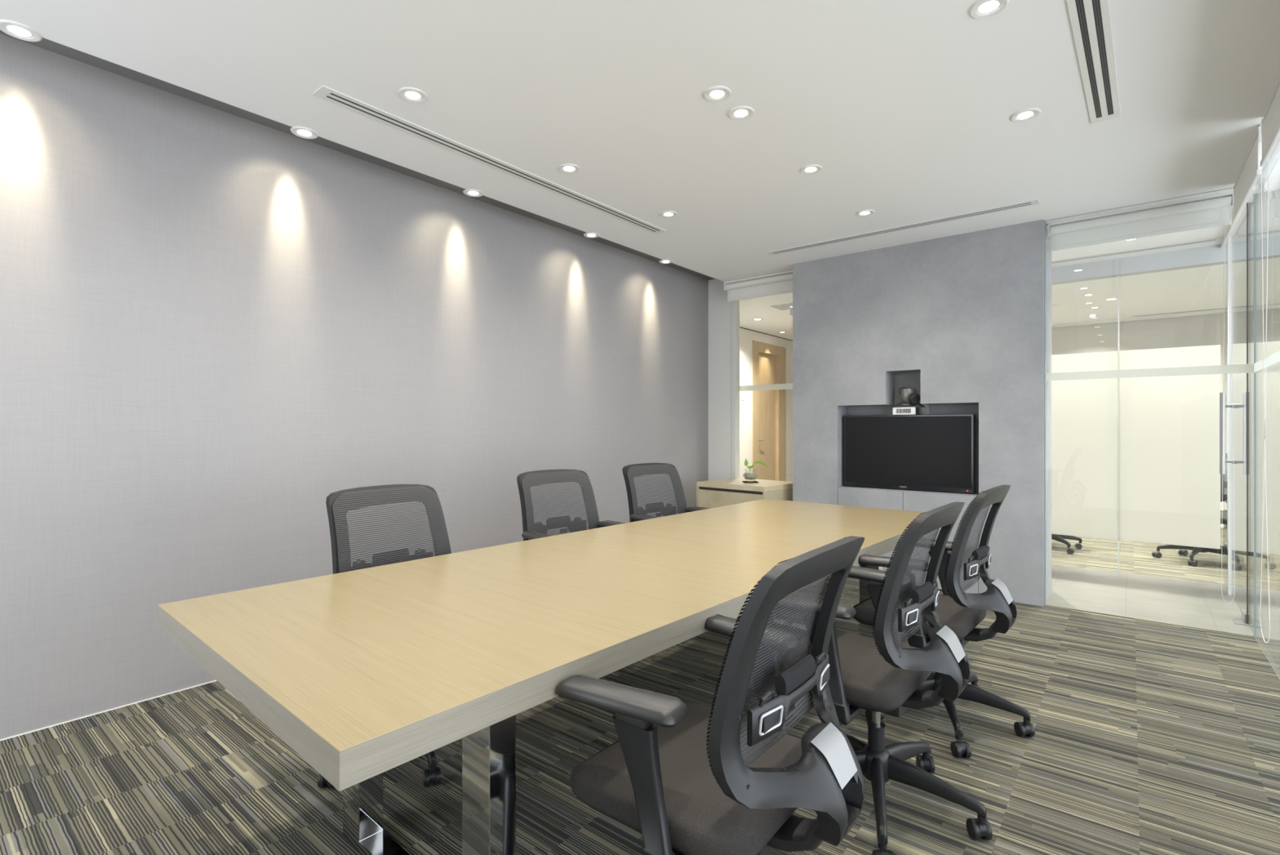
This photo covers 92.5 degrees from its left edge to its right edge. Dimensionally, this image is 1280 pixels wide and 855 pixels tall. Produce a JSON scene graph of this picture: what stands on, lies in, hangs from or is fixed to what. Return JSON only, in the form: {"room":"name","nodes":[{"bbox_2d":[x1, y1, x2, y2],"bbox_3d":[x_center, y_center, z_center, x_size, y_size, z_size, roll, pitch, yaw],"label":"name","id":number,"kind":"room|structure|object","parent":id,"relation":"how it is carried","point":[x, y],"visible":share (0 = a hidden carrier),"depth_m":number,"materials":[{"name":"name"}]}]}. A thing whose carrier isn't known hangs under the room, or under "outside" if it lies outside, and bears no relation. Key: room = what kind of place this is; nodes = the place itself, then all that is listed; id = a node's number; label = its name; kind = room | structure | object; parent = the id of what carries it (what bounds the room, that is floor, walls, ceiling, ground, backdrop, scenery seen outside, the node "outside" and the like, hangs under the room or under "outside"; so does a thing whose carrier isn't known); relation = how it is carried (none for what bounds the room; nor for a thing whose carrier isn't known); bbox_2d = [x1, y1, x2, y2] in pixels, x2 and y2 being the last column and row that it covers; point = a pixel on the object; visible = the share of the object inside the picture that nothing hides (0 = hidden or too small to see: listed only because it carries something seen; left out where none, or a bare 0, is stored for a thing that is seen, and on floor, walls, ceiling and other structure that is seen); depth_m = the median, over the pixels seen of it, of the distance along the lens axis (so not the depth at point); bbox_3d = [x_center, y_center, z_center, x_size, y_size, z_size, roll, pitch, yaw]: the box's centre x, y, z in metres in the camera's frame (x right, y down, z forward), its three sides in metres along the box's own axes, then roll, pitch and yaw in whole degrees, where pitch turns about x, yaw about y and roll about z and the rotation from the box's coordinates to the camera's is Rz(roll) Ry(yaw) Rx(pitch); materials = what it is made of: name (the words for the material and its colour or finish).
{"room":"office","nodes":[
{"label":"office","id":0,"kind":"room"},
{"bbox_2d":[0,33,708,738],"bbox_3d":[-1.575,-0.203,3.857,0.120,2.947,7.450,0,0,39],"label":"wall","id":1,"kind":"structure","parent":0,"point":[216,326],"depth_m":3.17,"materials":[{"name":"paint"}]},
{"bbox_2d":[0,680,217,740],"bbox_3d":[-1.526,1.268,3.820,0.004,0.005,7.255,0,0,39],"label":"baseboard","id":2,"kind":"structure","parent":1,"relation":"attached to","point":[213,680],"depth_m":2.73,"materials":[{"name":"white paint"}]},
{"bbox_2d":[0,0,1279,340],"bbox_3d":[2.666,-1.607,4.527,7.700,0.260,13.800,0,0,39],"label":"ceiling","id":3,"kind":"structure","parent":0,"point":[904,108],"depth_m":2.80,"materials":[{"name":"white paint"}]},
{"bbox_2d":[0,19,42,41],"bbox_3d":[-2.312,-1.474,2.283,0.124,0.006,0.124,0,0,39],"label":"recessed light","id":4,"kind":"object","parent":3,"relation":"in","point":[12,28],"visible":1,"depth_m":2.28,"materials":[{"name":"white"}]},
{"bbox_2d":[290,126,318,138],"bbox_3d":[-1.681,-1.474,3.071,0.124,0.006,0.124,0,0,39],"label":"recessed light","id":5,"kind":"object","parent":3,"relation":"in","point":[300,131],"visible":1,"depth_m":3.07,"materials":[{"name":"white"}]},
{"bbox_2d":[0,30,715,279],"bbox_3d":[-1.403,-1.637,3.687,0.361,0.080,7.400,0,0,39],"label":"cove","id":6,"kind":"object","parent":3,"relation":"attached to","point":[46,44],"visible":0.22,"depth_m":3.26,"materials":[{"name":"grey paint"}]},
{"bbox_2d":[398,87,427,102],"bbox_3d":[-1.008,-1.474,2.724,0.124,0.006,0.124,0,0,39],"label":"recessed light","id":7,"kind":"object","parent":3,"relation":"in","point":[414,95],"visible":1,"depth_m":2.72,"materials":[{"name":"white"}]},
{"bbox_2d":[462,188,483,196],"bbox_3d":[-1.049,-1.474,3.860,0.124,0.006,0.124,0,0,39],"label":"recessed light","id":8,"kind":"object","parent":3,"relation":"in","point":[470,192],"visible":1,"depth_m":3.85,"materials":[{"name":"white"}]},
{"bbox_2d":[312,85,666,234],"bbox_3d":[-0.624,-1.474,3.658,0.104,0.005,2.510,0,0,39],"label":"ceiling vent","id":9,"kind":"object","parent":3,"relation":"in","point":[324,92],"visible":1,"depth_m":3.27,"materials":[{"name":"white metal"}]},
{"bbox_2d":[558,163,580,173],"bbox_3d":[-0.404,-1.474,3.495,0.124,0.006,0.124,0,0,39],"label":"recessed light","id":10,"kind":"object","parent":3,"relation":"in","point":[567,167],"visible":1,"depth_m":3.49,"materials":[{"name":"white"}]},
{"bbox_2d":[583,232,599,237],"bbox_3d":[-0.371,-1.474,4.705,0.124,0.006,0.124,0,0,39],"label":"recessed light","id":11,"kind":"object","parent":3,"relation":"in","point":[586,234],"visible":1,"depth_m":4.70,"materials":[{"name":"white"}]},
{"bbox_2d":[658,259,672,263],"bbox_3d":[0.231,-1.474,5.457,0.124,0.006,0.124,0,0,39],"label":"recessed light","id":12,"kind":"object","parent":3,"relation":"in","point":[662,261],"visible":1,"depth_m":5.45,"materials":[{"name":"white"}]},
{"bbox_2d":[659,210,677,217],"bbox_3d":[0.197,-1.474,4.245,0.124,0.006,0.124,0,0,39],"label":"recessed light","id":13,"kind":"object","parent":3,"relation":"in","point":[668,214],"visible":1,"depth_m":4.24,"materials":[{"name":"white"}]},
{"bbox_2d":[702,85,731,102],"bbox_3d":[0.342,-1.474,2.714,0.124,0.006,0.124,0,0,39],"label":"recessed light","id":14,"kind":"object","parent":3,"relation":"in","point":[723,93],"visible":1,"depth_m":2.71,"materials":[{"name":"white"}]},
{"bbox_2d":[727,106,754,119],"bbox_3d":[0.475,-1.474,2.880,0.124,0.006,0.124,0,0,39],"label":"recessed light","id":15,"kind":"object","parent":3,"relation":"in","point":[740,113],"visible":1,"depth_m":2.88,"materials":[{"name":"white"}]},
{"bbox_2d":[751,318,764,320],"bbox_3d":[1.605,-1.474,8.369,0.170,0.006,0.170,0,0,39],"label":"recessed light","id":16,"kind":"object","parent":3,"relation":"in","point":[753,319],"visible":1,"depth_m":8.38,"materials":[{"name":"white"}]},
{"bbox_2d":[724,270,792,302],"bbox_3d":[1.202,-1.381,5.999,0.845,0.191,0.066,0,0,39],"label":"roller blind","id":17,"kind":"object","parent":3,"relation":"attached to","point":[777,283],"visible":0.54,"depth_m":6.02,"materials":[{"name":"white fabric"}]},
{"bbox_2d":[800,164,822,173],"bbox_3d":[0.977,-1.474,3.507,0.124,0.006,0.124,0,0,39],"label":"recessed light","id":18,"kind":"object","parent":3,"relation":"in","point":[809,169],"visible":1,"depth_m":3.50,"materials":[{"name":"white"}]},
{"bbox_2d":[855,209,874,216],"bbox_3d":[1.548,-1.474,4.220,0.124,0.006,0.124,0,0,39],"label":"recessed light","id":19,"kind":"object","parent":3,"relation":"in","point":[864,212],"visible":1,"depth_m":4.21,"materials":[{"name":"white"}]},
{"bbox_2d":[766,199,1039,255],"bbox_3d":[1.850,-1.474,4.604,1.930,0.005,0.095,0,0,39],"label":"ceiling vent","id":20,"kind":"object","parent":3,"relation":"in","point":[1035,202],"visible":1,"depth_m":4.47,"materials":[{"name":"white metal"}]},
{"bbox_2d":[968,0,1008,18],"bbox_3d":[1.224,-1.474,2.151,0.124,0.006,0.124,0,0,39],"label":"recessed light","id":21,"kind":"object","parent":3,"relation":"in","point":[980,9],"visible":1,"depth_m":2.15,"materials":[{"name":"white"}]},
{"bbox_2d":[1009,107,1040,121],"bbox_3d":[1.821,-1.474,2.897,0.124,0.006,0.124,0,0,39],"label":"recessed light","id":22,"kind":"object","parent":3,"relation":"in","point":[1026,114],"visible":1,"depth_m":2.89,"materials":[{"name":"white"}]},
{"bbox_2d":[1051,303,1061,306],"bbox_3d":[4.959,-1.474,7.405,0.208,0.006,0.208,0,0,39],"label":"ceiling speaker","id":23,"kind":"object","parent":3,"relation":"attached to","point":[1052,304],"visible":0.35,"depth_m":7.36,"materials":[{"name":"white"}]},
{"bbox_2d":[1082,293,1094,296],"bbox_3d":[4.994,-1.474,6.827,0.120,0.006,0.120,0,0,39],"label":"recessed light","id":24,"kind":"object","parent":3,"relation":"in","point":[1085,295],"visible":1,"depth_m":6.83,"materials":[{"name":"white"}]},
{"bbox_2d":[1066,0,1120,124],"bbox_3d":[1.534,-1.474,2.103,0.112,0.005,2.180,0,0,40],"label":"ceiling vent","id":25,"kind":"object","parent":3,"relation":"in","point":[1090,20],"visible":1,"depth_m":2.43,"materials":[{"name":"white metal"}]},
{"bbox_2d":[1102,297,1120,301],"bbox_3d":[5.427,-1.474,7.056,0.170,0.006,0.170,0,0,39],"label":"recessed light","id":26,"kind":"object","parent":3,"relation":"in","point":[1114,298],"visible":0.95,"depth_m":7.05,"materials":[{"name":"white"}]},
{"bbox_2d":[1122,238,1139,241],"bbox_3d":[3.845,-1.474,4.800,0.124,0.006,0.124,0,0,39],"label":"recessed light","id":27,"kind":"object","parent":3,"relation":"in","point":[1135,238],"visible":0.34,"depth_m":4.83,"materials":[{"name":"white"}]},
{"bbox_2d":[1051,236,1223,263],"bbox_3d":[3.958,-1.474,5.260,1.520,0.005,0.085,0,0,39],"label":"ceiling vent","id":28,"kind":"object","parent":3,"relation":"in","point":[1221,237],"visible":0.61,"depth_m":5.09,"materials":[{"name":"white metal"}]},
{"bbox_2d":[1131,302,1279,316],"bbox_3d":[7.392,-1.474,7.468,2.200,0.005,0.085,0,0,39],"label":"ceiling vent","id":29,"kind":"object","parent":3,"relation":"in","point":[1273,303],"visible":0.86,"depth_m":7.84,"materials":[{"name":"white metal"}]},
{"bbox_2d":[0,527,1279,854],"bbox_3d":[2.666,1.300,4.527,7.700,0.060,13.800,0,0,39],"label":"floor","id":30,"kind":"structure","parent":0,"point":[1150,737],"depth_m":2.35,"materials":[{"name":"carpet"}]},
{"bbox_2d":[317,484,451,787],"bbox_3d":[-0.913,0.756,2.411,0.662,1.027,0.687,0,0,37],"label":"office chair","id":31,"kind":"object","parent":30,"relation":"on","point":[338,503],"visible":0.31,"depth_m":2.48,"materials":[{"name":"black plastic"}]},
{"bbox_2d":[157,498,941,854],"bbox_3d":[0.219,0.895,2.735,1.240,0.750,3.560,0,0,41],"label":"conference table","id":32,"kind":"object","parent":30,"relation":"on","point":[365,673],"visible":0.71,"depth_m":1.61,"materials":[{"name":"brown wood"}]},
{"bbox_2d":[516,468,625,540],"bbox_3d":[-0.363,0.756,3.367,0.696,1.027,0.676,0,0,-43],"label":"office chair","id":33,"kind":"object","parent":30,"relation":"on","point":[531,530],"visible":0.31,"depth_m":3.45,"materials":[{"name":"black plastic"}]},
{"bbox_2d":[622,462,710,522],"bbox_3d":[0.196,0.756,4.008,0.696,1.027,0.676,0,0,-42],"label":"office chair","id":34,"kind":"object","parent":30,"relation":"on","point":[630,472],"visible":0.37,"depth_m":4.10,"materials":[{"name":"black plastic"}]},
{"bbox_2d":[555,535,865,854],"bbox_3d":[0.224,0.756,1.407,0.676,1.027,0.696,0,0,39],"label":"office chair","id":35,"kind":"object","parent":30,"relation":"on","point":[692,779],"visible":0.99,"depth_m":1.25,"materials":[{"name":"black plastic"}]},
{"bbox_2d":[696,477,792,507],"bbox_3d":[1.042,0.896,5.885,0.760,0.748,0.641,0,0,44],"label":"base cabinet","id":36,"kind":"object","parent":30,"relation":"on","point":[724,491],"visible":0.38,"depth_m":5.68,"materials":[{"name":"brown wood"}]},
{"bbox_3d":[1.054,0.518,5.850,0.136,0.006,0.136,0,0,1],"label":"coaster","id":37,"kind":"object","parent":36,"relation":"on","visible":0},
{"bbox_2d":[742,458,767,481],"bbox_3d":[1.088,0.403,5.834,0.223,0.224,0.148,0,0,26],"label":"potted plant","id":38,"kind":"object","parent":37,"relation":"on","point":[749,476],"visible":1,"depth_m":5.83,"materials":[{"name":"green plant"}]},
{"bbox_2d":[775,501,992,854],"bbox_3d":[0.803,0.756,2.070,0.674,1.027,0.694,0,0,41],"label":"office chair","id":39,"kind":"object","parent":30,"relation":"on","point":[878,673],"visible":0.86,"depth_m":1.91,"materials":[{"name":"black plastic"}]},
{"bbox_2d":[853,484,1035,757],"bbox_3d":[1.332,0.756,2.692,0.672,1.027,0.690,0,0,42],"label":"office chair","id":40,"kind":"object","parent":30,"relation":"on","point":[958,610],"visible":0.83,"depth_m":2.52,"materials":[{"name":"black plastic"}]},
{"bbox_2d":[1051,533,1082,554],"bbox_3d":[4.296,0.756,6.485,0.676,1.027,0.696,0,0,-21],"label":"office chair","id":41,"kind":"object","parent":30,"relation":"on","point":[1061,538],"visible":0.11,"depth_m":6.36,"materials":[{"name":"black plastic"}]},
{"bbox_2d":[1151,473,1223,566],"bbox_3d":[5.315,0.756,5.804,0.696,1.027,0.676,0,0,19],"label":"office chair","id":42,"kind":"object","parent":30,"relation":"on","point":[1191,562],"visible":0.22,"depth_m":5.82,"materials":[{"name":"black plastic"}]},
{"bbox_2d":[1219,262,1248,625],"bbox_3d":[4.187,0.095,4.281,0.169,2.350,0.918,0,0,39],"label":"door","id":43,"kind":"structure","parent":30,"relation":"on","point":[1239,282],"depth_m":4.30,"materials":[{"name":"clear glass"}]},
{"bbox_2d":[1221,186,1254,634],"bbox_3d":[4.236,-0.103,4.343,0.050,2.747,1.584,0,0,39],"label":"glass door","id":44,"kind":"structure","parent":30,"relation":"on","point":[1242,230],"depth_m":4.01,"materials":[{"name":"clear glass"}]},
{"bbox_2d":[1253,136,1279,675],"bbox_3d":[1.599,-0.103,1.053,0.018,2.747,6.843,0,0,39],"label":"glass wall","id":45,"kind":"structure","parent":30,"relation":"on","point":[1269,648],"depth_m":3.46,"materials":[{"name":"clear glass"}]},
{"bbox_2d":[1232,124,1270,643],"bbox_3d":[3.271,-0.225,3.256,0.078,2.504,1.117,0,0,39],"label":"roller blind","id":46,"kind":"object","parent":45,"relation":"attached to","point":[1250,172],"visible":0.94,"depth_m":3.09,"materials":[{"name":"white"}]},
{"bbox_2d":[1260,78,1279,167],"bbox_3d":[2.351,-1.357,2.108,0.078,0.241,2.030,0,0,39],"label":"roller blind","id":47,"kind":"object","parent":45,"relation":"attached to","point":[1270,122],"visible":1,"depth_m":2.72,"materials":[{"name":"white fabric"}]},
{"bbox_2d":[708,279,731,479],"bbox_3d":[0.903,-0.169,6.599,0.319,2.877,0.120,0,0,39],"label":"wall pier","id":48,"kind":"object","parent":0,"point":[719,309],"visible":0.43,"depth_m":6.57,"materials":[{"name":"white paint"}]},
{"bbox_2d":[739,327,792,481],"bbox_3d":[2.332,-0.164,9.536,0.882,2.867,6.600,0,0,39],"label":"wall","id":49,"kind":"structure","parent":0,"point":[746,336],"depth_m":9.23,"materials":[{"name":"white paint"}]},
{"bbox_2d":[739,326,792,341],"bbox_3d":[2.065,-1.471,9.749,0.010,0.012,6.400,0,0,39],"label":"trim","id":50,"kind":"structure","parent":49,"relation":"attached to","point":[740,326],"depth_m":9.63,"materials":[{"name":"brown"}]},
{"bbox_2d":[752,340,786,480],"bbox_3d":[2.028,-0.026,9.761,0.116,2.592,1.135,0,0,39],"label":"door","id":51,"kind":"structure","parent":49,"relation":"in","point":[769,361],"depth_m":9.83,"materials":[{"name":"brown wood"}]},
{"bbox_2d":[792,219,1051,606],"bbox_3d":[2.300,-0.103,5.168,1.902,2.747,0.567,0,0,39],"label":"wall","id":52,"kind":"structure","parent":0,"point":[957,320],"depth_m":4.74,"materials":[{"name":"grey paint"}]},
{"bbox_2d":[731,300,792,477],"bbox_3d":[1.344,-0.103,6.213,0.898,2.747,0.092,0,0,39],"label":"window","id":53,"kind":"structure","parent":52,"relation":"in","point":[736,388],"depth_m":6.45,"materials":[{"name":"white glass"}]},
{"bbox_2d":[837,486,978,593],"bbox_3d":[2.137,0.893,4.962,1.081,0.754,0.041,0,0,39],"label":"media cabinet","id":54,"kind":"object","parent":52,"relation":"attached to","point":[918,501],"visible":0.34,"depth_m":4.90,"materials":[{"name":"grey paint"}]},
{"bbox_2d":[843,413,975,493],"bbox_3d":[2.212,0.202,5.077,1.014,0.612,0.158,0,0,39],"label":"television","id":55,"kind":"object","parent":52,"relation":"attached to","point":[936,452],"visible":1,"depth_m":4.99,"materials":[{"name":"black plastic"}]},
{"bbox_2d":[893,407,919,414],"bbox_3d":[2.187,-0.135,5.038,0.176,0.060,0.121,0,0,41],"label":"desk clock","id":56,"kind":"object","parent":55,"relation":"on","point":[896,411],"visible":0.99,"depth_m":4.99,"materials":[{"name":"white plastic"}]},
{"bbox_2d":[892,386,924,407],"bbox_3d":[2.201,-0.251,5.026,0.227,0.174,0.195,0,0,39],"label":"camera","id":57,"kind":"object","parent":56,"relation":"on","point":[909,397],"visible":0.99,"depth_m":4.98,"materials":[{"name":"grey plastic"}]},
{"bbox_2d":[1044,220,1253,605],"bbox_3d":[3.310,-0.103,4.056,1.064,2.747,0.030,0,0,39],"label":"window","id":58,"kind":"structure","parent":52,"relation":"in","point":[1237,368],"depth_m":4.13,"materials":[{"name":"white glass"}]},
{"bbox_2d":[1048,191,1235,604],"bbox_3d":[3.359,-0.180,4.162,0.981,2.594,0.066,0,0,39],"label":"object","id":59,"kind":"object","parent":58,"relation":"attached to","point":[1211,211],"visible":0.98,"depth_m":4.11,"materials":[{"name":"white"}]},
{"bbox_2d":[790,235,1279,315],"bbox_3d":[4.256,-1.406,5.361,6.260,0.142,0.110,0,0,39],"label":"wall header","id":60,"kind":"structure","parent":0,"point":[1214,255],"depth_m":5.26,"materials":[{"name":"grey paint"}]},
{"bbox_2d":[1051,275,1279,572],"bbox_3d":[4.245,-0.030,5.347,6.260,2.600,0.025,0,0,39],"label":"wall","id":61,"kind":"structure","parent":60,"relation":"in","point":[1134,459],"depth_m":5.28,"materials":[{"name":"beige glass"}]},
{"bbox_2d":[1051,308,1279,527],"bbox_3d":[6.175,-0.153,8.827,7.800,2.847,0.100,0,0,39],"label":"wall","id":62,"kind":"structure","parent":0,"point":[1202,330],"depth_m":8.24,"materials":[{"name":"grey"}]},
{"bbox_2d":[1051,305,1279,328],"bbox_3d":[6.734,-1.460,8.245,6.000,0.035,0.090,0,0,39],"label":"trim","id":63,"kind":"structure","parent":62,"relation":"attached to","point":[1275,307],"depth_m":8.20,"materials":[{"name":"white"}]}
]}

